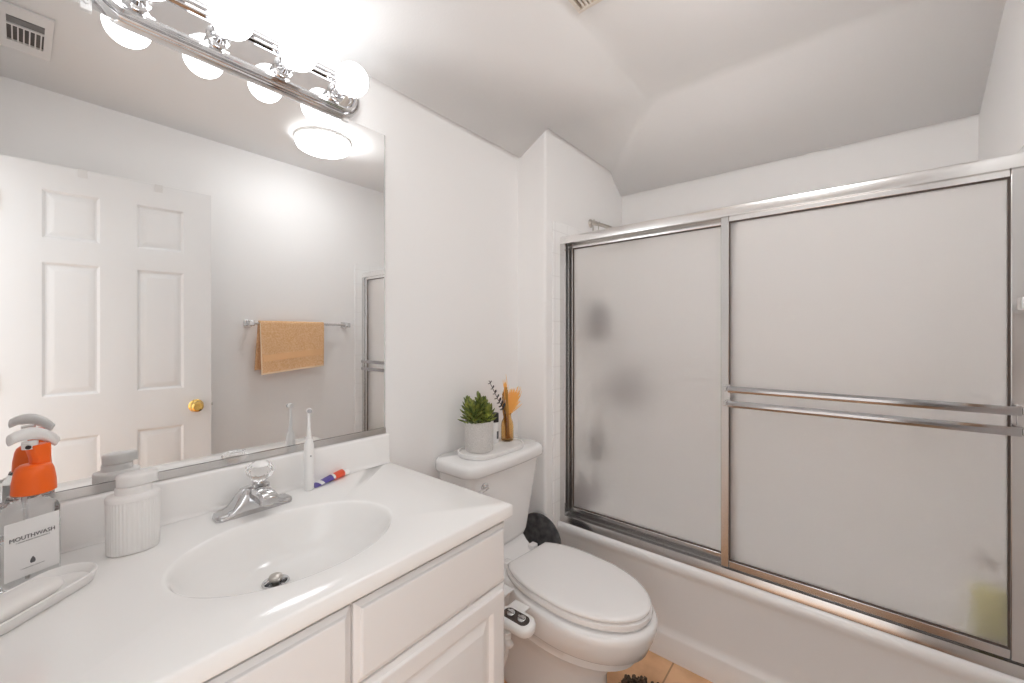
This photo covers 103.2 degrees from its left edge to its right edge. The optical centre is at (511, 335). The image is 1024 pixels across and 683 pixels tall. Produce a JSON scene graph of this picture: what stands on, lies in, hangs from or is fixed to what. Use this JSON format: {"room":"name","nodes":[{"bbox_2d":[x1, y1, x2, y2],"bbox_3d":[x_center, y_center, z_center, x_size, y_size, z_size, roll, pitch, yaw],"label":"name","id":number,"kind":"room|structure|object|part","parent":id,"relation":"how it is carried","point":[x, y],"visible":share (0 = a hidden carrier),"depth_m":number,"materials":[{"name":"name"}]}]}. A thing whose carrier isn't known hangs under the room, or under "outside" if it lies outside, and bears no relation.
{"room":"bathroom","nodes":[
{"label":"bathroom","id":0,"kind":"room"},
{"bbox_2d":[91,0,368,118],"bbox_3d":[-0.644,-0.752,1.042,0.165,0.130,0.620,0,0,40],"label":"vanity light","id":1,"kind":"object","parent":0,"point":[221,33],"visible":1,"depth_m":1.04,"materials":[{"name":"silver metal"}]},
{"bbox_2d":[125,0,152,11],"bbox_3d":[-0.821,-0.752,0.892,0.044,0.052,0.052,0,0,40],"label":"socket","id":2,"kind":"object","parent":1,"relation":"attached to","point":[134,5],"depth_m":0.90,"materials":[{"name":"silver metal"}]},
{"bbox_2d":[206,24,230,48],"bbox_3d":[-0.724,-0.752,1.009,0.044,0.052,0.052,0,0,40],"label":"socket","id":3,"kind":"object","parent":1,"relation":"attached to","point":[214,39],"depth_m":1.01,"materials":[{"name":"silver metal"}]},
{"bbox_3d":[-0.669,-0.752,0.964,0.106,0.091,0.091,0,0,40],"label":"globe bulb","id":4,"kind":"part","parent":1,"relation":"part of","materials":[{"name":"white glass"}]},
{"bbox_2d":[273,55,293,77],"bbox_3d":[-0.627,-0.752,1.127,0.044,0.052,0.052,0,0,40],"label":"socket","id":5,"kind":"object","parent":1,"relation":"attached to","point":[281,69],"depth_m":1.12,"materials":[{"name":"silver metal"}]},
{"bbox_3d":[-0.572,-0.752,1.081,0.106,0.091,0.091,0,0,40],"label":"globe bulb","id":6,"kind":"part","parent":1,"relation":"part of","materials":[{"name":"white glass"}]},
{"bbox_2d":[327,82,345,101],"bbox_3d":[-0.530,-0.752,1.244,0.044,0.052,0.052,0,0,40],"label":"socket","id":7,"kind":"object","parent":1,"relation":"attached to","point":[334,94],"depth_m":1.24,"materials":[{"name":"silver metal"}]},
{"bbox_3d":[-0.475,-0.752,1.199,0.106,0.091,0.091,0,0,40],"label":"globe bulb","id":8,"kind":"part","parent":1,"relation":"part of","materials":[{"name":"white glass"}]},
{"bbox_2d":[73,0,517,478],"bbox_3d":[-0.556,0.203,1.372,0.120,2.186,1.807,0,0,40],"label":"wall","id":9,"kind":"structure","parent":0,"point":[451,193],"depth_m":1.60,"materials":[{"name":"white paint"}]},
{"bbox_2d":[0,0,385,504],"bbox_3d":[-0.721,-0.185,1.066,0.015,1.045,0.887,0,0,40],"label":"vanity mirror","id":10,"kind":"object","parent":9,"relation":"attached to","point":[192,248],"visible":0.97,"depth_m":0.96,"materials":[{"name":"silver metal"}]},
{"bbox_2d":[60,433,390,553],"bbox_3d":[-0.713,0.389,1.063,0.030,0.099,0.898,0,0,40],"label":"backsplash","id":11,"kind":"structure","parent":9,"relation":"attached to","point":[183,497],"depth_m":1.02,"materials":[{"name":"white stone"}]},
{"bbox_2d":[465,420,492,453],"bbox_3d":[-0.132,0.399,1.624,0.115,0.118,0.115,0,0,40],"label":"pot","id":12,"kind":"object","parent":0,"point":[478,433],"depth_m":1.57,"materials":[{"name":"ceramic"}]},
{"bbox_2d":[493,422,498,442],"bbox_3d":[-0.077,0.413,1.741,0.040,0.090,0.040,0,0,40],"label":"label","id":13,"kind":"object","parent":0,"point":[495,424],"depth_m":1.72,"materials":[{"name":"white paper"}]},
{"bbox_2d":[518,128,621,522],"bbox_3d":[0.341,0.118,2.328,0.285,2.356,0.929,0,0,40],"label":"wall","id":14,"kind":"structure","parent":0,"point":[558,182],"depth_m":1.93,"materials":[{"name":"white paint"}]},
{"bbox_2d":[552,221,583,527],"bbox_3d":[0.436,0.376,2.215,0.006,1.840,0.765,0,0,40],"label":"trim","id":15,"kind":"structure","parent":14,"relation":"attached to","point":[559,230],"depth_m":1.94,"materials":[{"name":"white tile"}]},
{"bbox_2d":[588,219,611,227],"bbox_3d":[0.529,-0.532,2.125,0.265,0.201,0.108,0,0,40],"label":"fitting","id":16,"kind":"object","parent":14,"relation":"attached to","point":[590,222],"visible":0.38,"depth_m":2.18,"materials":[{"name":"silver metal"}]},
{"bbox_3d":[0.504,-0.562,2.146,0.194,0.111,0.019,0,0,40],"label":"arm","id":17,"kind":"part","parent":16,"relation":"part of","materials":[{"name":"silver metal"}]},
{"bbox_2d":[504,651,712,682],"bbox_3d":[0.040,1.336,0.730,1.856,0.080,3.776,0,0,40],"label":"floor","id":18,"kind":"structure","parent":0,"point":[656,668],"depth_m":1.56,"materials":[{"name":"ceramic"}]},
{"bbox_2d":[203,521,503,682],"bbox_3d":[-0.510,0.884,0.890,0.562,0.824,0.886,0,0,40],"label":"vanity cabinet","id":19,"kind":"object","parent":18,"relation":"on","point":[441,620],"visible":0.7,"depth_m":0.83,"materials":[{"name":"white paint"}]},
{"bbox_2d":[0,433,512,682],"bbox_3d":[-0.505,0.454,0.891,0.571,0.230,0.899,0,0,40],"label":"countertop","id":20,"kind":"structure","parent":19,"relation":"on","point":[210,596],"depth_m":0.83,"materials":[{"name":"white stone"}]},
{"bbox_2d":[0,427,60,593],"bbox_3d":[-0.870,0.301,0.726,0.057,0.271,0.090,0,0,18],"label":"mouthwash bottle","id":21,"kind":"object","parent":20,"relation":"on","point":[30,521],"visible":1,"depth_m":0.72,"materials":[{"name":"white plastic"}]},
{"bbox_2d":[0,562,97,635],"bbox_3d":[-0.781,0.427,0.650,0.089,0.020,0.197,0,0,-1],"label":"soap dish","id":22,"kind":"object","parent":20,"relation":"on","point":[75,576],"visible":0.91,"depth_m":0.69,"materials":[{"name":"white ceramic"}]},
{"bbox_2d":[0,576,63,623],"bbox_3d":[-0.782,0.419,0.633,0.058,0.024,0.132,0,0,-1],"label":"soap bar","id":23,"kind":"object","parent":22,"relation":"in","point":[26,595],"visible":1,"depth_m":0.64,"materials":[{"name":"white"}]},
{"bbox_2d":[104,469,160,557],"bbox_3d":[-0.774,0.359,0.831,0.085,0.156,0.063,0,0,-42],"label":"jar","id":24,"kind":"object","parent":20,"relation":"on","point":[132,513],"visible":1,"depth_m":0.81,"materials":[{"name":"white ceramic"}]},
{"bbox_2d":[212,460,291,522],"bbox_3d":[-0.623,0.378,1.000,0.119,0.118,0.168,0,0,40],"label":"faucet","id":25,"kind":"object","parent":20,"relation":"on","point":[257,496],"visible":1,"depth_m":0.99,"materials":[{"name":"silver metal"}]},
{"bbox_3d":[-0.640,0.372,1.027,0.048,0.022,0.048,0,0,40],"label":"knob stem","id":26,"kind":"part","parent":25,"relation":"part of","materials":[{"name":"silver metal"}]},
{"bbox_3d":[-0.635,0.344,1.023,0.061,0.046,0.065,0,0,40],"label":"knob","id":27,"kind":"part","parent":25,"relation":"part of","materials":[{"name":"clear plastic"}]},
{"bbox_3d":[-0.608,0.392,0.993,0.087,0.038,0.046,0,0,40],"label":"spout","id":28,"kind":"part","parent":25,"relation":"part of","materials":[{"name":"silver metal"}]},
{"bbox_2d":[303,408,313,490],"bbox_3d":[-0.575,0.321,1.150,0.028,0.232,0.029,0,0,-28],"label":"electric toothbrush","id":29,"kind":"object","parent":20,"relation":"on","point":[308,458],"visible":1,"depth_m":1.14,"materials":[{"name":"white plastic"}]},
{"bbox_3d":[-0.575,0.364,1.150,0.028,0.146,0.028,0,0,40],"label":"handle","id":30,"kind":"part","parent":29,"relation":"part of","materials":[{"name":"white plastic"}]},
{"bbox_2d":[314,469,349,487],"bbox_3d":[-0.544,0.425,1.223,0.033,0.023,0.124,0,0,30],"label":"toothpaste tube","id":31,"kind":"object","parent":20,"relation":"on","point":[340,473],"visible":0.93,"depth_m":1.22,"materials":[{"name":"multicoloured plastic"}]},
{"bbox_3d":[-0.429,0.560,0.560,0.018,0.151,0.437,0,0,40],"label":"drawer","id":32,"kind":"part","parent":19,"relation":"part of","materials":[{"name":"white paint"}]},
{"bbox_3d":[-0.314,0.844,0.728,0.018,0.744,0.886,0,0,40],"label":"frame","id":33,"kind":"part","parent":19,"relation":"part of","materials":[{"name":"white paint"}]},
{"bbox_3d":[-0.153,0.560,0.894,0.018,0.151,0.418,0,0,40],"label":"drawer","id":34,"kind":"part","parent":19,"relation":"part of","materials":[{"name":"white paint"}]},
{"bbox_3d":[-0.153,0.926,0.894,0.018,0.571,0.418,0,0,40],"label":"door","id":35,"kind":"part","parent":19,"relation":"part of","materials":[{"name":"white paint"}]},
{"bbox_2d":[523,513,560,545],"bbox_3d":[0.122,1.057,1.858,0.236,0.475,0.030,0,0,40],"label":"bath mat","id":36,"kind":"object","parent":18,"relation":"on","point":[539,529],"visible":0.34,"depth_m":1.85,"materials":[{"name":"fabric"}]},
{"bbox_2d":[435,437,657,682],"bbox_3d":[0.135,0.881,1.482,0.771,0.830,0.472,0,0,40],"label":"toilet","id":37,"kind":"object","parent":18,"relation":"on","point":[593,618],"visible":0.8,"depth_m":1.39,"materials":[{"name":"white ceramic"}]},
{"bbox_3d":[-0.108,0.554,1.464,0.030,0.032,0.078,0,0,40],"label":"flush lever","id":38,"kind":"part","parent":37,"relation":"part of","materials":[{"name":"silver metal"}]},
{"bbox_3d":[-0.082,0.673,1.661,0.210,0.326,0.426,0,0,40],"label":"tank","id":39,"kind":"part","parent":37,"relation":"part of","materials":[{"name":"white ceramic"}]},
{"bbox_3d":[-0.073,0.490,1.653,0.233,0.047,0.472,0,0,40],"label":"tank lid","id":40,"kind":"part","parent":37,"relation":"part of","materials":[{"name":"white ceramic"}]},
{"bbox_2d":[457,437,523,459],"bbox_3d":[-0.082,0.457,1.648,0.172,0.018,0.316,0,0,40],"label":"tray","id":41,"kind":"object","parent":37,"relation":"on","point":[501,448],"visible":0.78,"depth_m":1.60,"materials":[{"name":"white ceramic"}]},
{"bbox_2d":[458,391,496,453],"bbox_3d":[-0.133,0.340,1.622,0.136,0.236,0.156,0,0,40],"label":"potted succulent","id":42,"kind":"object","parent":41,"relation":"on","point":[478,416],"visible":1,"depth_m":1.58,"materials":[{"name":"green plant"}]},
{"bbox_2d":[492,412,498,442],"bbox_3d":[-0.076,0.395,1.740,0.041,0.126,0.040,0,0,40],"label":"jar","id":43,"kind":"object","parent":41,"relation":"on","point":[495,422],"visible":0.56,"depth_m":1.72,"materials":[{"name":"white plastic"}]},
{"bbox_3d":[-0.077,0.351,1.741,0.039,0.038,0.039,0,0,40],"label":"lid","id":44,"kind":"part","parent":43,"relation":"part of","materials":[{"name":"black plastic"}]},
{"bbox_2d":[501,413,513,441],"bbox_3d":[-0.021,0.398,1.771,0.055,0.119,0.055,0,0,40],"label":"bud vase","id":45,"kind":"object","parent":41,"relation":"on","point":[507,426],"visible":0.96,"depth_m":1.75,"materials":[{"name":"orange glass"}]},
{"bbox_2d":[488,381,505,413],"bbox_3d":[-0.059,0.311,1.714,0.015,0.253,0.127,0,0,35],"label":"eucalyptus sprig","id":46,"kind":"object","parent":45,"relation":"in","point":[497,396],"visible":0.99,"depth_m":1.72,"materials":[{"name":"grey plant"}]},
{"bbox_2d":[502,377,521,416],"bbox_3d":[-0.002,0.307,1.796,0.103,0.282,0.085,0,0,-13],"label":"dried grass","id":47,"kind":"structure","parent":45,"relation":"in","point":[512,398],"depth_m":1.77,"materials":[{"name":"brown plant"}]},
{"bbox_2d":[504,584,535,665],"bbox_3d":[-0.075,1.034,1.416,0.133,0.338,0.474,0,0,-39],"label":"bidet attachment","id":48,"kind":"object","parent":37,"relation":"attached to","point":[517,622],"visible":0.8,"depth_m":1.25,"materials":[{"name":"white plastic"}]},
{"bbox_3d":[-0.003,0.870,1.278,0.027,0.012,0.027,0,0,40],"label":"knob","id":49,"kind":"part","parent":48,"relation":"part of","materials":[{"name":"silver metal"}]},
{"bbox_3d":[-0.007,0.890,1.368,0.155,0.006,0.100,0,0,40],"label":"mounting plate","id":50,"kind":"part","parent":48,"relation":"part of","materials":[{"name":"white plastic"}]},
{"bbox_3d":[0.013,0.876,1.265,0.096,0.008,0.039,0,0,40],"label":"control panel","id":51,"kind":"part","parent":48,"relation":"part of","materials":[{"name":"grey plastic"}]},
{"bbox_3d":[0.030,0.870,1.251,0.027,0.012,0.027,0,0,40],"label":"knob","id":52,"kind":"part","parent":48,"relation":"part of","materials":[{"name":"silver metal"}]},
{"bbox_3d":[0.237,0.878,1.426,0.514,0.022,0.343,0,0,40],"label":"seat","id":53,"kind":"part","parent":37,"relation":"part of","materials":[{"name":"white plastic"}]},
{"bbox_3d":[0.237,0.854,1.426,0.504,0.021,0.335,0,0,40],"label":"seat lid","id":54,"kind":"part","parent":37,"relation":"part of","materials":[{"name":"white plastic"}]},
{"bbox_3d":[0.195,1.095,1.456,0.645,0.403,0.369,0,0,40],"label":"bowl","id":55,"kind":"part","parent":37,"relation":"part of","materials":[{"name":"white ceramic"}]},
{"bbox_2d":[621,674,658,682],"bbox_3d":[0.628,1.276,1.008,0.979,0.038,0.611,0,0,40],"label":"rug","id":56,"kind":"object","parent":18,"relation":"on","point":[627,679],"visible":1,"depth_m":1.50,"materials":[{"name":"brown fabric"}]},
{"bbox_2d":[557,520,1023,682],"bbox_3d":[1.014,1.096,1.764,1.470,0.402,0.723,0,0,40],"label":"bathtub","id":57,"kind":"object","parent":18,"relation":"on","point":[719,629],"visible":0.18,"depth_m":1.43,"materials":[{"name":"white ceramic"}]},
{"bbox_2d":[560,152,1023,679],"bbox_3d":[0.820,0.207,1.529,1.458,1.376,0.084,0,0,40],"label":"shower door frame","id":58,"kind":"structure","parent":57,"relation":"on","point":[686,556],"depth_m":1.43,"materials":[{"name":"silver metal"}]},
{"bbox_2d":[568,219,720,559],"bbox_3d":[0.563,0.207,1.759,0.738,1.304,0.022,0,0,40],"label":"sliding shower door","id":59,"kind":"structure","parent":58,"relation":"attached to","point":[644,308],"depth_m":1.74,"materials":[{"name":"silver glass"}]},
{"bbox_3d":[0.563,-0.433,1.759,0.684,0.024,0.020,0,0,40],"label":"rail","id":60,"kind":"part","parent":59,"relation":"part of","materials":[{"name":"silver metal"}]},
{"bbox_3d":[0.563,0.846,1.759,0.684,0.026,0.020,0,0,40],"label":"rail","id":61,"kind":"part","parent":59,"relation":"part of","materials":[{"name":"silver metal"}]},
{"bbox_3d":[0.820,-0.461,1.529,1.458,0.041,0.084,0,0,40],"label":"header rail","id":62,"kind":"part","parent":58,"relation":"part of","materials":[{"name":"silver metal"}]},
{"bbox_2d":[721,167,1023,663],"bbox_3d":[1.056,0.207,1.282,0.726,1.306,0.062,0,0,40],"label":"sliding shower door","id":63,"kind":"structure","parent":58,"relation":"attached to","point":[872,344],"depth_m":1.24,"materials":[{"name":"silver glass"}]},
{"bbox_3d":[1.069,-0.433,1.298,0.672,0.024,0.020,0,0,40],"label":"rail","id":64,"kind":"part","parent":63,"relation":"part of","materials":[{"name":"silver metal"}]},
{"bbox_3d":[1.069,0.848,1.298,0.672,0.026,0.020,0,0,40],"label":"rail","id":65,"kind":"part","parent":63,"relation":"part of","materials":[{"name":"silver metal"}]},
{"bbox_2d":[241,0,1005,195],"bbox_3d":[0.402,-1.030,1.165,1.651,0.344,2.478,0,0,40],"label":"ceiling","id":66,"kind":"structure","parent":0,"point":[657,93],"depth_m":1.57,"materials":[{"name":"white paint"}]},
{"bbox_2d":[568,0,601,13],"bbox_3d":[0.253,-1.133,1.239,0.260,0.016,0.260,0,0,40],"label":"ceiling vent","id":67,"kind":"object","parent":66,"relation":"in","point":[580,6],"visible":1,"depth_m":1.38,"materials":[{"name":"white metal"}]},
{"bbox_2d":[622,114,978,224],"bbox_3d":[1.211,0.171,2.147,1.856,2.250,0.100,0,0,40],"label":"wall","id":68,"kind":"structure","parent":0,"point":[955,141],"depth_m":1.89,"materials":[{"name":"white paint"}]},
{"bbox_2d":[979,0,1023,159],"bbox_3d":[1.035,0.053,0.556,0.100,2.487,2.576,0,0,40],"label":"wall","id":69,"kind":"structure","parent":0,"point":[1001,115],"depth_m":1.31,"materials":[{"name":"white paint"}]},
{"bbox_2d":[1017,297,1023,310],"bbox_3d":[1.040,-0.076,0.703,0.079,0.042,0.660,0,0,40],"label":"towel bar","id":70,"kind":"object","parent":69,"relation":"attached to","point":[1020,301],"visible":1,"depth_m":0.96,"materials":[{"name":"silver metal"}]}
]}

